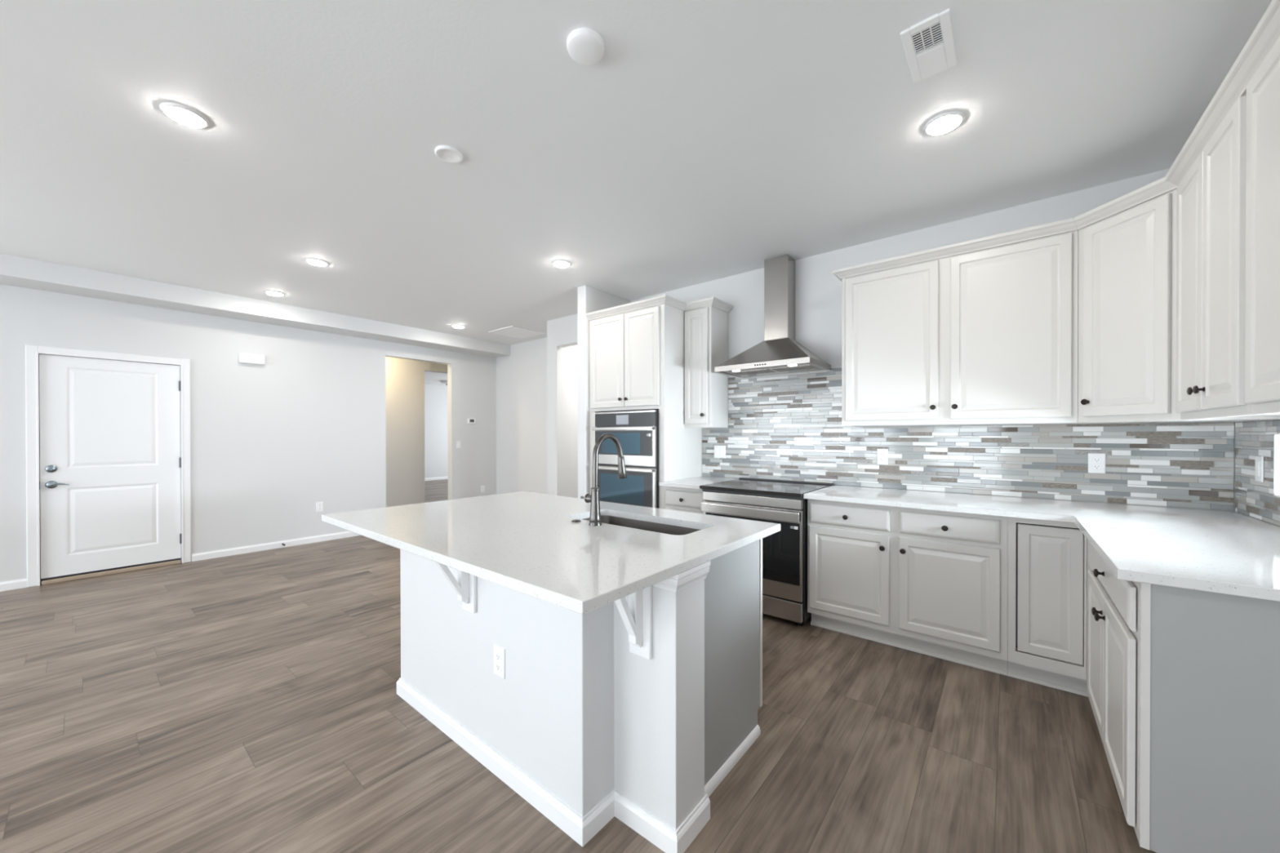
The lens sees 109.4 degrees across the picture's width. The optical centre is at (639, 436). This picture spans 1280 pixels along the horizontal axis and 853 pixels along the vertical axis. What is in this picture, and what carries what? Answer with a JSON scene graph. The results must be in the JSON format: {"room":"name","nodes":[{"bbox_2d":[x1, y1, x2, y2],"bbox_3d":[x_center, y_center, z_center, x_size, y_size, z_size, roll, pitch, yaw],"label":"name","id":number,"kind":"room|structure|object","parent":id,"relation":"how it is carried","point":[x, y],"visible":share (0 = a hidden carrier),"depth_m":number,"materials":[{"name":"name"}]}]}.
{"room":"kitchen","nodes":[
{"label":"kitchen","id":0,"kind":"room"},
{"bbox_2d":[0,284,496,583],"bbox_3d":[-5.417,-0.074,3.829,0.117,2.743,9.710,0,0,39],"label":"wall","id":1,"kind":"structure","parent":0,"point":[303,428],"depth_m":5.10,"materials":[{"name":"white paint"}]},
{"bbox_2d":[25,344,191,586],"bbox_3d":[-4.971,0.250,4.296,0.107,2.089,1.009,0,0,39],"label":"door","id":2,"kind":"structure","parent":1,"relation":"in","point":[108,471],"depth_m":4.24,"materials":[{"name":"white paint"}]},
{"bbox_2d":[0,530,361,591],"bbox_3d":[-4.581,1.261,3.157,2.034,0.078,9.510,0,0,39],"label":"baseboard","id":3,"kind":"structure","parent":1,"relation":"attached to","point":[21,583],"depth_m":5.05,"materials":[{"name":"white paint"}]},
{"bbox_2d":[238,352,265,364],"bbox_3d":[-4.319,-0.864,5.043,0.052,0.110,0.224,0,0,39],"label":"door chime","id":4,"kind":"object","parent":1,"relation":"attached to","point":[249,358],"visible":1,"depth_m":5.02,"materials":[{"name":"white plastic"}]},
{"bbox_2d":[315,502,323,511],"bbox_3d":[-3.931,0.863,5.561,0.008,0.115,0.072,0,0,39],"label":"wall outlet","id":5,"kind":"object","parent":1,"relation":"attached to","point":[319,505],"visible":1,"depth_m":5.56,"materials":[{"name":"white plastic"}]},
{"bbox_2d":[456,440,461,448],"bbox_3d":[-2.786,0.122,6.966,0.009,0.115,0.072,0,0,39],"label":"wall switch","id":6,"kind":"object","parent":1,"relation":"attached to","point":[458,442],"visible":1,"depth_m":6.96,"materials":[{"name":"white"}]},
{"bbox_2d":[467,417,475,423],"bbox_3d":[-2.647,-0.247,7.122,0.025,0.080,0.124,0,0,39],"label":"thermostat","id":7,"kind":"object","parent":1,"relation":"attached to","point":[469,420],"visible":1,"depth_m":7.11,"materials":[{"name":"white plastic"}]},
{"bbox_2d":[480,484,484,493],"bbox_3d":[-2.527,0.841,7.288,0.008,0.115,0.072,0,0,39],"label":"wall outlet","id":8,"kind":"object","parent":1,"relation":"attached to","point":[482,487],"visible":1,"depth_m":7.28,"materials":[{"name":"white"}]},
{"bbox_2d":[0,253,510,357],"bbox_3d":[-5.222,-1.362,3.663,0.389,0.166,9.510,0,0,39],"label":"ceiling beam","id":9,"kind":"structure","parent":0,"point":[15,271],"depth_m":4.57,"materials":[{"name":"white paint"}]},
{"bbox_2d":[385,356,447,506],"bbox_3d":[-3.466,-0.091,7.005,1.217,2.743,4.700,0,0,39],"label":"wall","id":10,"kind":"structure","parent":0,"point":[404,378],"depth_m":7.36,"materials":[{"name":"white paint"}]},
{"bbox_2d":[424,384,448,478],"bbox_3d":[-4.398,-0.108,10.855,5.320,2.743,6.900,0,0,39],"label":"wall","id":11,"kind":"structure","parent":0,"point":[436,451],"depth_m":13.09,"materials":[{"name":"white paint"}]},
{"bbox_2d":[424,476,448,480],"bbox_3d":[-6.378,1.219,12.472,0.014,0.078,6.700,0,0,39],"label":"baseboard","id":12,"kind":"structure","parent":11,"relation":"attached to","point":[440,477],"depth_m":13.08,"materials":[{"name":"white paint"}]},
{"bbox_2d":[496,337,577,497],"bbox_3d":[-1.668,-0.091,6.660,2.130,2.743,0.588,0,0,39],"label":"wall","id":13,"kind":"structure","parent":0,"point":[521,375],"depth_m":6.93,"materials":[{"name":"white paint"}]},
{"bbox_2d":[0,479,1157,852],"bbox_3d":[-3.488,1.349,5.226,14.400,0.120,14.700,0,0,39],"label":"floor","id":14,"kind":"structure","parent":0,"point":[249,702],"depth_m":1.92,"materials":[{"name":"wood"}]},
{"bbox_2d":[396,538,762,852],"bbox_3d":[-0.310,0.858,2.139,1.622,0.884,0.931,0,0,39],"label":"kitchen island","id":15,"kind":"object","parent":14,"relation":"on","point":[589,731],"depth_m":1.57,"materials":[{"name":"white paint"}]},
{"bbox_2d":[435,561,476,613],"bbox_3d":[-0.756,0.568,1.799,0.088,0.298,0.184,0,0,39],"label":"corbel bracket","id":16,"kind":"object","parent":15,"relation":"attached to","point":[465,588],"visible":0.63,"depth_m":1.83,"materials":[{"name":"white paint"}]},
{"bbox_2d":[493,643,505,679],"bbox_3d":[-0.543,0.864,1.742,0.072,0.115,0.008,0,0,39],"label":"wall outlet","id":17,"kind":"object","parent":15,"relation":"attached to","point":[499,651],"visible":1,"depth_m":1.73,"materials":[{"name":"white plastic"}]},
{"bbox_2d":[495,652,501,661],"bbox_3d":[-0.544,0.845,1.740,0.033,0.028,0.003,0,0,39],"label":"socket","id":18,"kind":"object","parent":17,"relation":"attached to","point":[498,655],"depth_m":1.74,"materials":[{"name":"white plastic"}]},
{"bbox_2d":[495,662,501,671],"bbox_3d":[-0.544,0.884,1.740,0.033,0.028,0.003,0,0,39],"label":"socket","id":19,"kind":"object","parent":17,"relation":"attached to","point":[498,664],"depth_m":1.74,"materials":[{"name":"white plastic"}]},
{"bbox_2d":[321,491,780,614],"bbox_3d":[-0.477,0.401,2.118,1.854,0.031,1.198,0,0,39],"label":"island countertop","id":20,"kind":"structure","parent":15,"relation":"on","point":[527,543],"depth_m":1.69,"materials":[{"name":"stone"}]},
{"bbox_2d":[571,519,580,522],"bbox_3d":[-0.290,0.380,2.053,0.042,0.010,0.042,0,0,39],"label":"switch","id":21,"kind":"object","parent":20,"relation":"on","point":[574,520],"visible":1,"depth_m":2.04,"materials":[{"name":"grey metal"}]},
{"bbox_2d":[580,433,626,525],"bbox_3d":[-0.162,0.185,2.064,0.110,0.400,0.230,0,0,39],"label":"faucet","id":22,"kind":"object","parent":20,"relation":"on","point":[595,514],"visible":1,"depth_m":1.97,"materials":[{"name":"grey metal"}]},
{"bbox_2d":[582,515,700,535],"bbox_3d":[-0.017,0.516,2.081,0.718,0.199,0.320,0,0,39],"label":"sink","id":23,"kind":"object","parent":20,"relation":"in","point":[633,523],"visible":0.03,"depth_m":2.22,"materials":[{"name":"silver metal"}]},
{"bbox_2d":[589,303,702,509],"bbox_3d":[0.036,0.081,4.321,0.894,2.418,0.656,0,0,39],"label":"tall cabinet","id":24,"kind":"object","parent":14,"relation":"on","point":[637,357],"visible":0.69,"depth_m":4.00,"materials":[{"name":"white paint"}]},
{"bbox_2d":[591,409,658,508],"bbox_3d":[-0.035,0.198,4.186,0.710,0.849,0.450,0,0,39],"label":"wall oven","id":25,"kind":"object","parent":24,"relation":"in","point":[637,432],"visible":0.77,"depth_m":3.99,"materials":[{"name":"silver glass"}]},
{"bbox_2d":[585,294,733,320],"bbox_3d":[0.118,-1.148,4.006,1.391,0.054,0.484,0,0,12],"label":"crown molding","id":26,"kind":"structure","parent":24,"relation":"on","point":[664,299],"depth_m":3.95,"materials":[{"name":"white paint"}]},
{"bbox_2d":[664,486,704,514],"bbox_3d":[0.543,0.849,3.912,0.408,0.884,0.656,0,0,39],"label":"base cabinet","id":27,"kind":"object","parent":14,"relation":"on","point":[677,499],"visible":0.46,"depth_m":3.68,"materials":[{"name":"white paint"}]},
{"bbox_2d":[658,475,738,489],"bbox_3d":[0.531,0.391,3.897,0.406,0.031,0.692,0,0,39],"label":"countertop","id":28,"kind":"structure","parent":27,"relation":"on","point":[691,482],"depth_m":3.76,"materials":[{"name":"stone"}]},
{"bbox_2d":[699,477,833,626],"bbox_3d":[0.980,0.829,3.504,0.783,0.928,0.712,0,0,39],"label":"range","id":29,"kind":"object","parent":14,"relation":"on","point":[782,502],"visible":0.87,"depth_m":3.13,"materials":[{"name":"silver metal"}]},
{"bbox_2d":[699,477,833,497],"bbox_3d":[0.982,0.381,3.505,0.783,0.034,0.705,0,0,39],"label":"cooktop","id":30,"kind":"object","parent":29,"relation":"in","point":[742,486],"depth_m":3.38,"materials":[{"name":"black glass"}]},
{"bbox_2d":[807,498,1008,675],"bbox_3d":[1.720,0.852,2.955,1.052,0.884,0.656,0,0,39],"label":"base cabinet","id":31,"kind":"object","parent":14,"relation":"on","point":[932,583],"visible":0.98,"depth_m":2.67,"materials":[{"name":"white paint"}]},
{"bbox_2d":[1007,516,1088,697],"bbox_3d":[2.290,0.854,2.524,0.374,0.884,0.608,0,0,39],"label":"base cabinet","id":32,"kind":"object","parent":14,"relation":"on","point":[1046,612],"visible":0.76,"depth_m":2.31,"materials":[{"name":"white paint"}]},
{"bbox_2d":[1086,539,1279,852],"bbox_3d":[2.034,0.858,1.593,0.648,0.884,1.160,0,0,39],"label":"base cabinet","id":33,"kind":"object","parent":14,"relation":"on","point":[1184,684],"visible":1,"depth_m":1.26,"materials":[{"name":"white paint"}]},
{"bbox_2d":[803,484,1279,601],"bbox_3d":[1.712,0.398,2.229,1.953,0.031,1.792,0,0,39],"label":"countertop","id":34,"kind":"structure","parent":33,"relation":"on","point":[1232,553],"depth_m":1.78,"materials":[{"name":"stone"}]},
{"bbox_2d":[577,284,630,498],"bbox_3d":[-0.358,-0.083,4.639,0.116,2.743,0.660,0,0,39],"label":"wall","id":35,"kind":"structure","parent":0,"point":[589,300],"depth_m":4.38,"materials":[{"name":"white paint"}]},
{"bbox_2d":[0,0,1272,386],"bbox_3d":[-3.491,-1.507,5.213,14.400,0.134,14.700,0,0,39],"label":"ceiling","id":36,"kind":"structure","parent":0,"point":[707,140],"depth_m":2.16,"materials":[{"name":"white paint"}]},
{"bbox_2d":[159,102,209,128],"bbox_3d":[-2.038,-1.430,2.030,0.158,0.021,0.158,0,0,39],"label":"recessed light","id":37,"kind":"object","parent":36,"relation":"in","point":[182,114],"visible":1,"depth_m":2.01,"materials":[{"name":"white plastic"}]},
{"bbox_2d":[164,106,204,127],"bbox_3d":[-2.038,-1.426,2.030,0.130,0.013,0.130,0,0,39],"label":"diffuser","id":38,"kind":"object","parent":37,"relation":"attached to","point":[186,116],"depth_m":2.01,"materials":[{"name":"white"}]},
{"bbox_2d":[264,290,284,296],"bbox_3d":[-3.685,-1.440,4.572,0.158,0.021,0.158,0,0,39],"label":"recessed light","id":39,"kind":"object","parent":36,"relation":"in","point":[269,292],"visible":1,"depth_m":4.54,"materials":[{"name":"white plastic"}]},
{"bbox_2d":[266,292,283,296],"bbox_3d":[-3.685,-1.436,4.572,0.130,0.013,0.130,0,0,39],"label":"diffuser","id":40,"kind":"object","parent":39,"relation":"attached to","point":[277,294],"depth_m":4.55,"materials":[{"name":"white plastic"}]},
{"bbox_2d":[305,257,328,266],"bbox_3d":[-2.672,-1.437,3.749,0.158,0.021,0.158,0,0,39],"label":"recessed light","id":41,"kind":"object","parent":36,"relation":"in","point":[317,262],"visible":1,"depth_m":3.72,"materials":[{"name":"white plastic"}]},
{"bbox_2d":[307,259,326,266],"bbox_3d":[-2.672,-1.433,3.749,0.130,0.013,0.130,0,0,39],"label":"diffuser","id":42,"kind":"object","parent":41,"relation":"attached to","point":[315,262],"depth_m":3.73,"materials":[{"name":"white plastic"}]},
{"bbox_2d":[440,380,447,385],"bbox_3d":[-5.143,-1.428,12.059,0.340,0.112,0.340,0,0,39],"label":"flush light","id":43,"kind":"object","parent":36,"relation":"attached to","point":[441,381],"visible":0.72,"depth_m":11.93,"materials":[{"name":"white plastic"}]},
{"bbox_2d":[452,324,464,328],"bbox_3d":[-2.395,-1.448,5.978,0.158,0.021,0.158,0,0,39],"label":"recessed light","id":44,"kind":"object","parent":36,"relation":"in","point":[453,326],"visible":1,"depth_m":5.94,"materials":[{"name":"white plastic"}]},
{"bbox_2d":[453,325,463,328],"bbox_3d":[-2.395,-1.444,5.978,0.130,0.013,0.130,0,0,39],"label":"diffuser","id":45,"kind":"object","parent":44,"relation":"attached to","point":[456,326],"depth_m":5.95,"materials":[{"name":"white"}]},
{"bbox_2d":[488,325,545,338],"bbox_3d":[-1.721,-1.456,6.343,0.564,0.010,0.556,0,0,39],"label":"ceiling vent","id":46,"kind":"object","parent":36,"relation":"in","point":[512,331],"visible":1,"depth_m":6.32,"materials":[{"name":"white plastic"}]},
{"bbox_2d":[551,259,571,267],"bbox_3d":[-0.656,-1.439,3.789,0.158,0.021,0.158,0,0,39],"label":"recessed light","id":47,"kind":"object","parent":36,"relation":"in","point":[558,263],"visible":1,"depth_m":3.76,"materials":[{"name":"white plastic"}]},
{"bbox_2d":[553,261,569,267],"bbox_3d":[-0.656,-1.435,3.789,0.130,0.013,0.130,0,0,39],"label":"diffuser","id":48,"kind":"object","parent":47,"relation":"attached to","point":[557,264],"depth_m":3.76,"materials":[{"name":"white plastic"}]},
{"bbox_2d":[566,27,604,65],"bbox_3d":[-0.199,-1.424,1.664,0.138,0.032,0.138,0,0,39],"label":"smoke detector","id":49,"kind":"object","parent":36,"relation":"attached to","point":[585,46],"visible":1,"depth_m":1.64,"materials":[{"name":"white plastic"}]},
{"bbox_2d":[900,8,957,82],"bbox_3d":[1.074,-1.436,1.679,0.147,0.012,0.289,0,0,39],"label":"ceiling vent","id":50,"kind":"object","parent":36,"relation":"in","point":[933,42],"visible":1,"depth_m":1.66,"materials":[{"name":"white plastic"}]},
{"bbox_2d":[923,111,964,135],"bbox_3d":[1.399,-1.433,2.087,0.158,0.021,0.158,0,0,39],"label":"recessed light","id":51,"kind":"object","parent":36,"relation":"in","point":[945,122],"visible":1,"depth_m":2.06,"materials":[{"name":"white plastic"}]},
{"bbox_2d":[927,115,960,134],"bbox_3d":[1.399,-1.429,2.087,0.130,0.013,0.130,0,0,39],"label":"diffuser","id":52,"kind":"object","parent":51,"relation":"attached to","point":[939,125],"depth_m":2.07,"materials":[{"name":"white plastic"}]},
{"bbox_2d":[546,168,1235,604],"bbox_3d":[1.026,-0.082,4.016,5.578,2.743,0.117,0,0,39],"label":"wall","id":53,"kind":"structure","parent":0,"point":[818,291],"depth_m":3.60,"materials":[{"name":"white paint"}]},
{"bbox_2d":[684,305,728,427],"bbox_3d":[0.585,-0.604,4.067,0.274,1.047,0.352,0,0,39],"label":"upper cabinet","id":54,"kind":"object","parent":53,"relation":"attached to","point":[706,328],"visible":0.98,"depth_m":3.96,"materials":[{"name":"white paint"}]},
{"bbox_2d":[714,254,831,377],"bbox_3d":[1.048,-0.985,3.589,0.752,0.930,0.506,0,0,39],"label":"range hood","id":55,"kind":"object","parent":53,"relation":"attached to","point":[780,353],"visible":1,"depth_m":3.62,"materials":[{"name":"silver metal"}]},
{"bbox_2d":[841,230,1078,426],"bbox_3d":[1.981,-0.600,2.932,1.208,1.047,0.352,0,0,39],"label":"upper cabinet","id":56,"kind":"object","parent":53,"relation":"attached to","point":[989,335],"visible":1,"depth_m":2.74,"materials":[{"name":"white paint"}]},
{"bbox_2d":[831,0,1279,281],"bbox_3d":[1.929,-1.141,2.184,0.932,0.054,2.649,0,0,-6],"label":"crown molding","id":57,"kind":"structure","parent":56,"relation":"attached to","point":[1266,34],"depth_m":2.01,"materials":[{"name":"white paint"}]},
{"bbox_2d":[702,367,1234,511],"bbox_3d":[1.809,-0.078,3.299,3.141,0.908,0.007,0,0,39],"label":"backsplash","id":58,"kind":"structure","parent":53,"relation":"attached to","point":[788,427],"depth_m":3.02,"materials":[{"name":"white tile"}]},
{"bbox_2d":[714,445,725,457],"bbox_3d":[0.732,0.140,4.164,0.118,0.115,0.009,0,0,39],"label":"wall switch","id":59,"kind":"object","parent":58,"relation":"attached to","point":[719,451],"visible":1,"depth_m":4.16,"materials":[{"name":"white plastic"}]},
{"bbox_2d":[876,448,888,464],"bbox_3d":[1.775,0.147,3.316,0.072,0.115,0.008,0,0,39],"label":"wall outlet","id":60,"kind":"object","parent":58,"relation":"attached to","point":[882,454],"visible":1,"depth_m":3.31,"materials":[{"name":"white plastic"}]},
{"bbox_2d":[880,452,884,456],"bbox_3d":[1.773,0.127,3.314,0.033,0.028,0.003,0,0,39],"label":"socket","id":61,"kind":"object","parent":60,"relation":"attached to","point":[882,454],"depth_m":3.31,"materials":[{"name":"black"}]},
{"bbox_2d":[880,457,884,461],"bbox_3d":[1.773,0.166,3.314,0.033,0.028,0.003,0,0,39],"label":"socket","id":62,"kind":"object","parent":60,"relation":"attached to","point":[882,459],"depth_m":3.31,"materials":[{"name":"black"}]},
{"bbox_2d":[1088,453,1105,473],"bbox_3d":[2.637,0.154,2.615,0.072,0.115,0.008,0,0,39],"label":"wall outlet","id":63,"kind":"object","parent":58,"relation":"attached to","point":[1096,461],"visible":1,"depth_m":2.61,"materials":[{"name":"white plastic"}]},
{"bbox_2d":[1093,457,1101,462],"bbox_3d":[2.635,0.135,2.613,0.033,0.028,0.003,0,0,39],"label":"socket","id":64,"kind":"object","parent":63,"relation":"attached to","point":[1095,460],"depth_m":2.61,"materials":[{"name":"white plastic"}]},
{"bbox_2d":[1093,464,1101,469],"bbox_3d":[2.635,0.173,2.614,0.033,0.028,0.003,0,0,39],"label":"socket","id":65,"kind":"object","parent":63,"relation":"attached to","point":[1095,466],"depth_m":2.61,"materials":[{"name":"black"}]},
{"bbox_2d":[1075,189,1279,423],"bbox_3d":[2.606,-0.598,2.259,0.608,1.047,0.608,0,0,39],"label":"upper cabinet","id":66,"kind":"object","parent":53,"relation":"attached to","point":[1126,288],"visible":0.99,"depth_m":2.20,"materials":[{"name":"white paint"}]},
{"bbox_3d":[1.517,-0.065,0.317,0.150,2.743,5.005,0,0,39],"label":"wall","id":67,"kind":"structure","parent":0,"visible":0},
{"bbox_2d":[1175,93,1279,420],"bbox_3d":[2.275,-0.595,1.648,0.352,1.047,0.756,0,0,39],"label":"upper cabinet","id":68,"kind":"object","parent":67,"relation":"attached to","point":[1211,198],"visible":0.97,"depth_m":1.65,"materials":[{"name":"white paint"}]},
{"bbox_2d":[1234,419,1279,526],"bbox_3d":[2.464,0.157,1.609,0.008,0.453,1.788,0,0,39],"label":"backsplash","id":69,"kind":"structure","parent":67,"relation":"attached to","point":[1256,500],"depth_m":2.11,"materials":[{"name":"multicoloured tile"}]},
{"bbox_2d":[1254,455,1263,482],"bbox_3d":[2.829,0.147,2.072,0.009,0.118,0.074,0,0,39],"label":"wall switch","id":70,"kind":"object","parent":69,"relation":"attached to","point":[1259,460],"visible":1,"depth_m":2.06,"materials":[{"name":"white plastic"}]},
{"bbox_2d":[1244,39,1279,414],"bbox_3d":[1.891,-0.592,1.177,0.352,1.047,0.455,0,0,39],"label":"upper cabinet","id":71,"kind":"object","parent":67,"relation":"attached to","point":[1262,302],"visible":1,"depth_m":1.33,"materials":[{"name":"white paint"}]},
{"bbox_2d":[1273,433,1279,497],"bbox_3d":[2.378,0.122,1.428,0.114,0.269,1.257,0,0,39],"label":"window","id":72,"kind":"structure","parent":67,"relation":"in","point":[1277,436],"depth_m":1.94,"materials":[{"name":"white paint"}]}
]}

